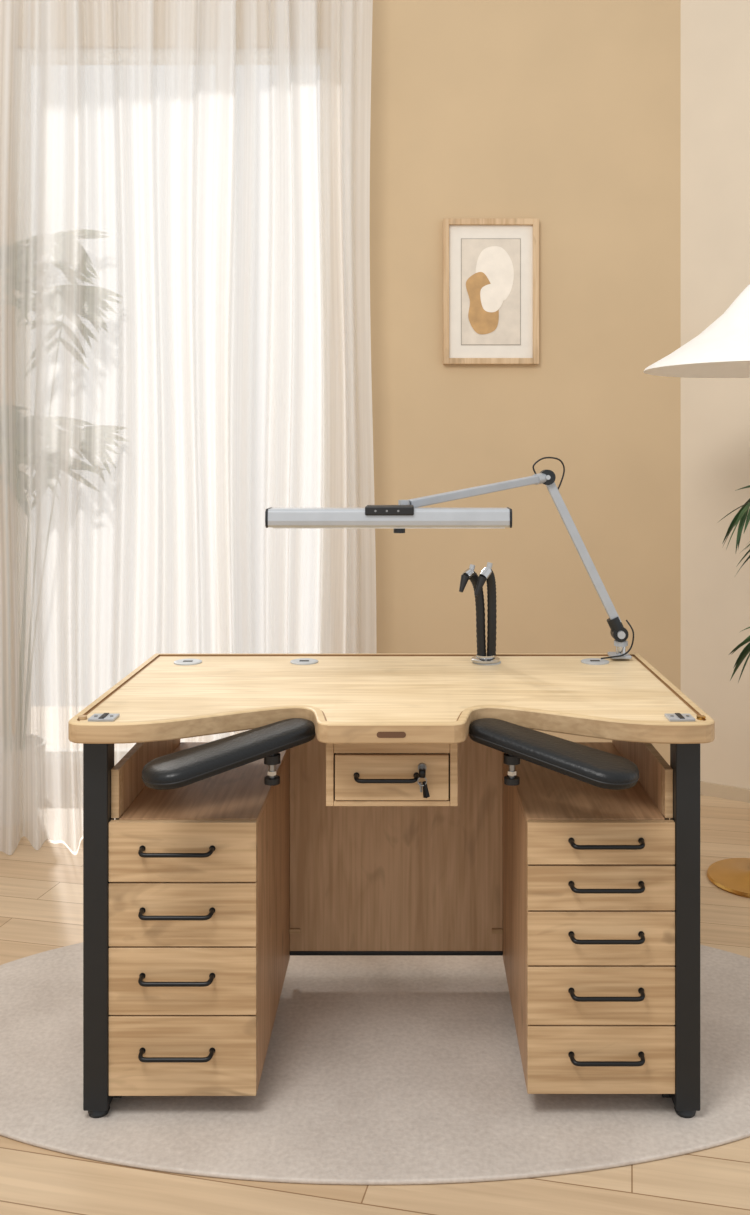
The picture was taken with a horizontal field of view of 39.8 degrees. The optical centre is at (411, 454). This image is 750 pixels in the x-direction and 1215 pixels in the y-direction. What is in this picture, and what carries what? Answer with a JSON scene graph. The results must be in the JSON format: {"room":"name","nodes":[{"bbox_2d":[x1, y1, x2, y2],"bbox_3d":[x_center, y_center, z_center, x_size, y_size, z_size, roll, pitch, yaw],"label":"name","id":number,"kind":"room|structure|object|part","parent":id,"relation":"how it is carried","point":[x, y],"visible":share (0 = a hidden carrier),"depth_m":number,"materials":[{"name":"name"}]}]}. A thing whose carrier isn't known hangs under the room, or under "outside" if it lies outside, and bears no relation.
{"room":"home workshop","nodes":[
{"label":"home workshop","id":0,"kind":"room"},
{"bbox_2d":[0,795,749,1214],"bbox_3d":[0.000,1.400,2.200,6.400,0.080,6.800,0,0,0],"label":"floor","id":1,"kind":"structure","parent":0,"point":[41,890],"depth_m":1.94,"materials":[{"name":"brown wood"}]},
{"bbox_2d":[0,942,749,1184],"bbox_3d":[-0.070,1.355,2.490,2.280,0.010,1.130,0,0,0],"label":"oval rug","id":2,"kind":"object","parent":1,"relation":"on","point":[377,1070],"visible":0.51,"depth_m":2.17,"materials":[{"name":"beige carpet"}]},
{"bbox_2d":[68,654,714,1117],"bbox_3d":[-0.041,0.939,2.351,1.300,0.821,0.858,0,0,0],"label":"workbench","id":3,"kind":"object","parent":2,"relation":"on","point":[366,804],"visible":0.98,"depth_m":2.11,"materials":[{"name":"brown wood"}]},
{"bbox_3d":[-0.643,0.953,2.126,0.050,0.759,0.052,0,0,0],"label":"leg","id":4,"kind":"part","parent":3,"relation":"part of","materials":[{"name":"black metal"}]},
{"bbox_3d":[-0.626,0.533,2.103,0.052,0.006,0.045,0,0,0],"label":"corner plate","id":5,"kind":"part","parent":3,"relation":"part of","materials":[{"name":"metal"}]},
{"bbox_3d":[-0.477,1.213,2.090,0.152,0.013,0.031,0,0,0],"label":"drawer handle","id":6,"kind":"part","parent":3,"relation":"part of","materials":[{"name":"black metal"}]},
{"bbox_3d":[-0.477,1.061,2.090,0.152,0.013,0.031,0,0,0],"label":"drawer handle","id":7,"kind":"part","parent":3,"relation":"part of","materials":[{"name":"black metal"}]},
{"bbox_3d":[-0.477,0.928,2.090,0.152,0.013,0.031,0,0,0],"label":"drawer handle","id":8,"kind":"part","parent":3,"relation":"part of","materials":[{"name":"black metal"}]},
{"bbox_3d":[-0.477,0.802,2.090,0.152,0.013,0.031,0,0,0],"label":"drawer handle","id":9,"kind":"part","parent":3,"relation":"part of","materials":[{"name":"black metal"}]},
{"bbox_3d":[-0.467,1.223,2.114,0.300,0.161,0.018,0,0,0],"label":"drawer","id":10,"kind":"part","parent":3,"relation":"part of","materials":[{"name":"brown wood"}]},
{"bbox_3d":[-0.467,1.071,2.114,0.300,0.136,0.018,0,0,0],"label":"drawer","id":11,"kind":"part","parent":3,"relation":"part of","materials":[{"name":"brown wood"}]},
{"bbox_3d":[-0.467,0.936,2.114,0.300,0.128,0.018,0,0,0],"label":"drawer","id":12,"kind":"part","parent":3,"relation":"part of","materials":[{"name":"brown wood"}]},
{"bbox_3d":[-0.467,0.808,2.114,0.300,0.121,0.018,0,0,0],"label":"drawer","id":13,"kind":"part","parent":3,"relation":"part of","materials":[{"name":"brown wood"}]},
{"bbox_3d":[-0.287,0.632,2.125,0.013,0.075,0.013,0,0,0],"label":"armrest post","id":14,"kind":"part","parent":3,"relation":"part of","materials":[{"name":"silver metal"}]},
{"bbox_3d":[-0.287,0.668,2.125,0.032,0.012,0.032,0,0,0],"label":"armrest foot knob","id":15,"kind":"part","parent":3,"relation":"part of","materials":[{"name":"black plastic"}]},
{"bbox_3d":[-0.287,0.624,2.125,0.034,0.017,0.034,0,0,0],"label":"armrest clamp knob","id":16,"kind":"part","parent":3,"relation":"part of","materials":[{"name":"black plastic"}]},
{"bbox_3d":[-0.171,0.652,2.315,0.016,0.156,0.330,0,0,0],"label":"drawer","id":17,"kind":"part","parent":3,"relation":"part of","materials":[{"name":"brown wood"}]},
{"bbox_3d":[-0.053,0.666,2.131,0.134,0.013,0.031,0,0,0],"label":"drawer handle","id":18,"kind":"part","parent":3,"relation":"part of","materials":[{"name":"black metal"}]},
{"bbox_3d":[-0.042,0.597,2.315,0.241,0.046,0.330,0,0,0],"label":"drawer","id":19,"kind":"part","parent":3,"relation":"part of","materials":[{"name":"brown wood"}]},
{"bbox_3d":[-0.042,0.669,2.155,0.236,0.094,0.018,0,0,0],"label":"drawer","id":20,"kind":"part","parent":3,"relation":"part of","materials":[{"name":"brown wood"}]},
{"bbox_3d":[-0.042,0.725,2.315,0.241,0.011,0.330,0,0,0],"label":"drawer","id":21,"kind":"part","parent":3,"relation":"part of","materials":[{"name":"brown wood"}]},
{"bbox_3d":[-0.041,0.929,2.684,0.551,0.708,0.016,0,0,0],"label":"modesty panel","id":22,"kind":"part","parent":3,"relation":"part of","materials":[{"name":"brown wood"}]},
{"bbox_2d":[265,457,633,658],"bbox_3d":[0.166,0.268,2.434,1.014,0.526,0.342,0,0,-29],"label":"desk lamp","id":23,"kind":"object","parent":3,"relation":"on","point":[407,514],"visible":1,"depth_m":2.28,"materials":[{"name":"silver metal"}]},
{"bbox_2d":[273,527,504,527],"bbox_3d":[-0.051,0.161,2.315,0.512,0.002,0.066,0,0,0],"label":"diffuser","id":24,"kind":"object","parent":23,"relation":"attached to","point":[273,527],"depth_m":2.28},
{"bbox_2d":[365,505,413,514],"bbox_3d":[-0.050,0.122,2.299,0.107,0.020,0.072,0,0,0],"label":"switch","id":25,"kind":"object","parent":23,"relation":"attached to","point":[369,509],"depth_m":2.27,"materials":[{"name":"black plastic"}]},
{"bbox_3d":[-0.028,0.167,2.295,0.026,0.010,0.026,0,0,0],"label":"underside knob","id":26,"kind":"part","parent":23,"relation":"part of","materials":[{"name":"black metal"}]},
{"bbox_3d":[0.167,0.086,2.522,0.484,0.071,0.023,0,0,-44],"label":"arm","id":27,"kind":"part","parent":23,"relation":"part of","materials":[{"name":"silver metal"}]},
{"bbox_3d":[0.449,0.257,2.708,0.200,0.380,0.021,0,0,-4],"label":"arm","id":28,"kind":"part","parent":23,"relation":"part of","materials":[{"name":"silver metal"}]},
{"bbox_3d":[0.545,0.526,2.720,0.052,0.008,0.060,0,0,0],"label":"clamp plate","id":29,"kind":"part","parent":23,"relation":"part of","materials":[{"name":"silver metal"}]},
{"bbox_3d":[0.549,0.504,2.720,0.026,0.037,0.026,0,0,0],"label":"post","id":30,"kind":"part","parent":23,"relation":"part of","materials":[{"name":"silver metal"}]},
{"bbox_3d":[0.545,0.469,2.695,0.020,0.020,0.010,0,0,0],"label":"knob","id":31,"kind":"part","parent":23,"relation":"part of","materials":[{"name":"metal"}]},
{"bbox_3d":[0.087,0.652,2.315,0.016,0.156,0.330,0,0,0],"label":"drawer","id":32,"kind":"part","parent":3,"relation":"part of","materials":[{"name":"brown wood"}]},
{"bbox_2d":[459,562,499,663],"bbox_3d":[0.177,0.403,2.656,0.074,0.258,0.120,0,0,34],"label":"flexible air nozzle","id":33,"kind":"object","parent":3,"relation":"on","point":[486,575],"visible":1,"depth_m":2.66,"materials":[{"name":"black metal"}]},
{"bbox_3d":[0.205,0.632,2.125,0.013,0.075,0.013,0,0,0],"label":"armrest post","id":34,"kind":"part","parent":3,"relation":"part of","materials":[{"name":"silver metal"}]},
{"bbox_3d":[0.205,0.668,2.125,0.032,0.012,0.032,0,0,0],"label":"armrest foot knob","id":35,"kind":"part","parent":3,"relation":"part of","materials":[{"name":"black plastic"}]},
{"bbox_3d":[0.205,0.624,2.125,0.034,0.017,0.034,0,0,0],"label":"armrest clamp knob","id":36,"kind":"part","parent":3,"relation":"part of","materials":[{"name":"black plastic"}]},
{"bbox_3d":[0.385,1.232,2.114,0.300,0.137,0.018,0,0,0],"label":"drawer","id":37,"kind":"part","parent":3,"relation":"part of","materials":[{"name":"brown wood"}]},
{"bbox_3d":[0.385,1.101,2.114,0.300,0.118,0.018,0,0,0],"label":"drawer","id":38,"kind":"part","parent":3,"relation":"part of","materials":[{"name":"brown wood"}]},
{"bbox_3d":[0.385,0.984,2.114,0.300,0.108,0.018,0,0,0],"label":"drawer","id":39,"kind":"part","parent":3,"relation":"part of","materials":[{"name":"brown wood"}]},
{"bbox_3d":[0.385,0.882,2.114,0.300,0.090,0.018,0,0,0],"label":"drawer","id":40,"kind":"part","parent":3,"relation":"part of","materials":[{"name":"brown wood"}]},
{"bbox_3d":[0.385,0.790,2.114,0.300,0.086,0.018,0,0,0],"label":"drawer","id":41,"kind":"part","parent":3,"relation":"part of","materials":[{"name":"brown wood"}]},
{"bbox_3d":[0.395,1.221,2.090,0.152,0.013,0.031,0,0,0],"label":"drawer handle","id":42,"kind":"part","parent":3,"relation":"part of","materials":[{"name":"black metal"}]},
{"bbox_3d":[0.395,1.091,2.090,0.152,0.013,0.031,0,0,0],"label":"drawer handle","id":43,"kind":"part","parent":3,"relation":"part of","materials":[{"name":"black metal"}]},
{"bbox_3d":[0.395,0.976,2.090,0.152,0.013,0.031,0,0,0],"label":"drawer handle","id":44,"kind":"part","parent":3,"relation":"part of","materials":[{"name":"black metal"}]},
{"bbox_3d":[0.395,0.874,2.090,0.152,0.013,0.031,0,0,0],"label":"drawer handle","id":45,"kind":"part","parent":3,"relation":"part of","materials":[{"name":"black metal"}]},
{"bbox_3d":[0.395,0.786,2.090,0.152,0.013,0.031,0,0,0],"label":"drawer handle","id":46,"kind":"part","parent":3,"relation":"part of","materials":[{"name":"black metal"}]},
{"bbox_3d":[0.544,0.533,2.103,0.052,0.006,0.045,0,0,0],"label":"corner plate","id":47,"kind":"part","parent":3,"relation":"part of","materials":[{"name":"metal"}]},
{"bbox_3d":[0.561,0.953,2.126,0.050,0.759,0.052,0,0,0],"label":"leg","id":48,"kind":"part","parent":3,"relation":"part of","materials":[{"name":"black metal"}]},
{"bbox_2d":[707,858,749,897],"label":"floor lamp","id":49,"kind":"object","parent":1,"relation":"on","point":[732,875],"depth_m":3.30,"materials":[{"name":"gold metal"}]},
{"bbox_2d":[720,485,749,681],"bbox_3d":[1.362,0.682,3.475,0.565,1.356,0.449,0,0,0],"label":"potted palm","id":50,"kind":"object","parent":1,"relation":"on","point":[741,516],"visible":1,"depth_m":3.57,"materials":[{"name":"plant"}]},
{"bbox_2d":[370,0,680,764],"bbox_3d":[-0.755,-0.340,4.260,3.690,3.400,0.120,0,0,0],"label":"wall","id":51,"kind":"structure","parent":0,"point":[564,114],"depth_m":4.20,"materials":[{"name":"beige paint"}]},
{"bbox_2d":[443,218,538,364],"bbox_3d":[0.319,-0.660,4.184,0.386,0.586,0.030,0,0,0],"label":"framed picture","id":52,"kind":"object","parent":51,"relation":"attached to","point":[491,265],"visible":1,"depth_m":4.18,"materials":[{"name":"beige paper"}]},
{"bbox_3d":[0.138,-0.660,4.184,0.024,0.586,0.030,0,0,0],"label":"frame","id":53,"kind":"part","parent":52,"relation":"part of","materials":[{"name":"brown wood"}]},
{"bbox_3d":[0.319,-0.941,4.184,0.338,0.024,0.030,0,0,0],"label":"frame","id":54,"kind":"part","parent":52,"relation":"part of","materials":[{"name":"brown wood"}]},
{"bbox_3d":[0.319,-0.379,4.184,0.338,0.024,0.030,0,0,0],"label":"frame","id":55,"kind":"part","parent":52,"relation":"part of","materials":[{"name":"brown wood"}]},
{"bbox_2d":[461,238,520,344],"bbox_3d":[0.319,-0.660,4.186,0.242,0.432,0.001,0,0,0],"label":"art","id":56,"kind":"object","parent":52,"relation":"attached to","point":[490,267],"depth_m":4.18,"materials":[{"name":"paper"}]},
{"bbox_3d":[0.500,-0.660,4.184,0.024,0.586,0.030,0,0,0],"label":"frame","id":57,"kind":"part","parent":52,"relation":"part of","materials":[{"name":"brown wood"}]},
{"bbox_3d":[-1.161,-2.000,3.655,1.988,0.028,0.816,0,0,0],"label":"curtain rod","id":58,"kind":"object","parent":51,"relation":"attached to","visible":0},
{"bbox_2d":[0,0,375,854],"bbox_3d":[-1.157,-0.316,3.644,2.153,3.340,0.225,0,0,-22],"label":"sheer curtain","id":59,"kind":"object","parent":58,"relation":"hanging from","point":[185,328],"visible":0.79,"depth_m":3.76,"materials":[{"name":"fabric"}]},
{"bbox_2d":[643,284,749,377],"label":"lampshade","id":60,"kind":"object","parent":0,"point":[719,347],"depth_m":3.22,"materials":[{"name":"white fabric"}]},
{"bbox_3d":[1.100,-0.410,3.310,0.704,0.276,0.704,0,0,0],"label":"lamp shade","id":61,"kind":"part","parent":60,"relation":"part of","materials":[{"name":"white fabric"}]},
{"bbox_2d":[681,0,749,788],"bbox_3d":[1.980,-0.340,3.740,2.000,3.400,0.120,0,0,31],"label":"wall","id":62,"kind":"structure","parent":0,"point":[715,34],"depth_m":4.13,"materials":[{"name":"beige paint"}]},
{"bbox_2d":[700,781,749,802],"bbox_3d":[1.945,1.335,3.682,2.000,0.050,0.014,0,0,31],"label":"baseboard","id":63,"kind":"structure","parent":62,"relation":"attached to","point":[706,788],"depth_m":4.10,"materials":[{"name":"paint"}]}
]}

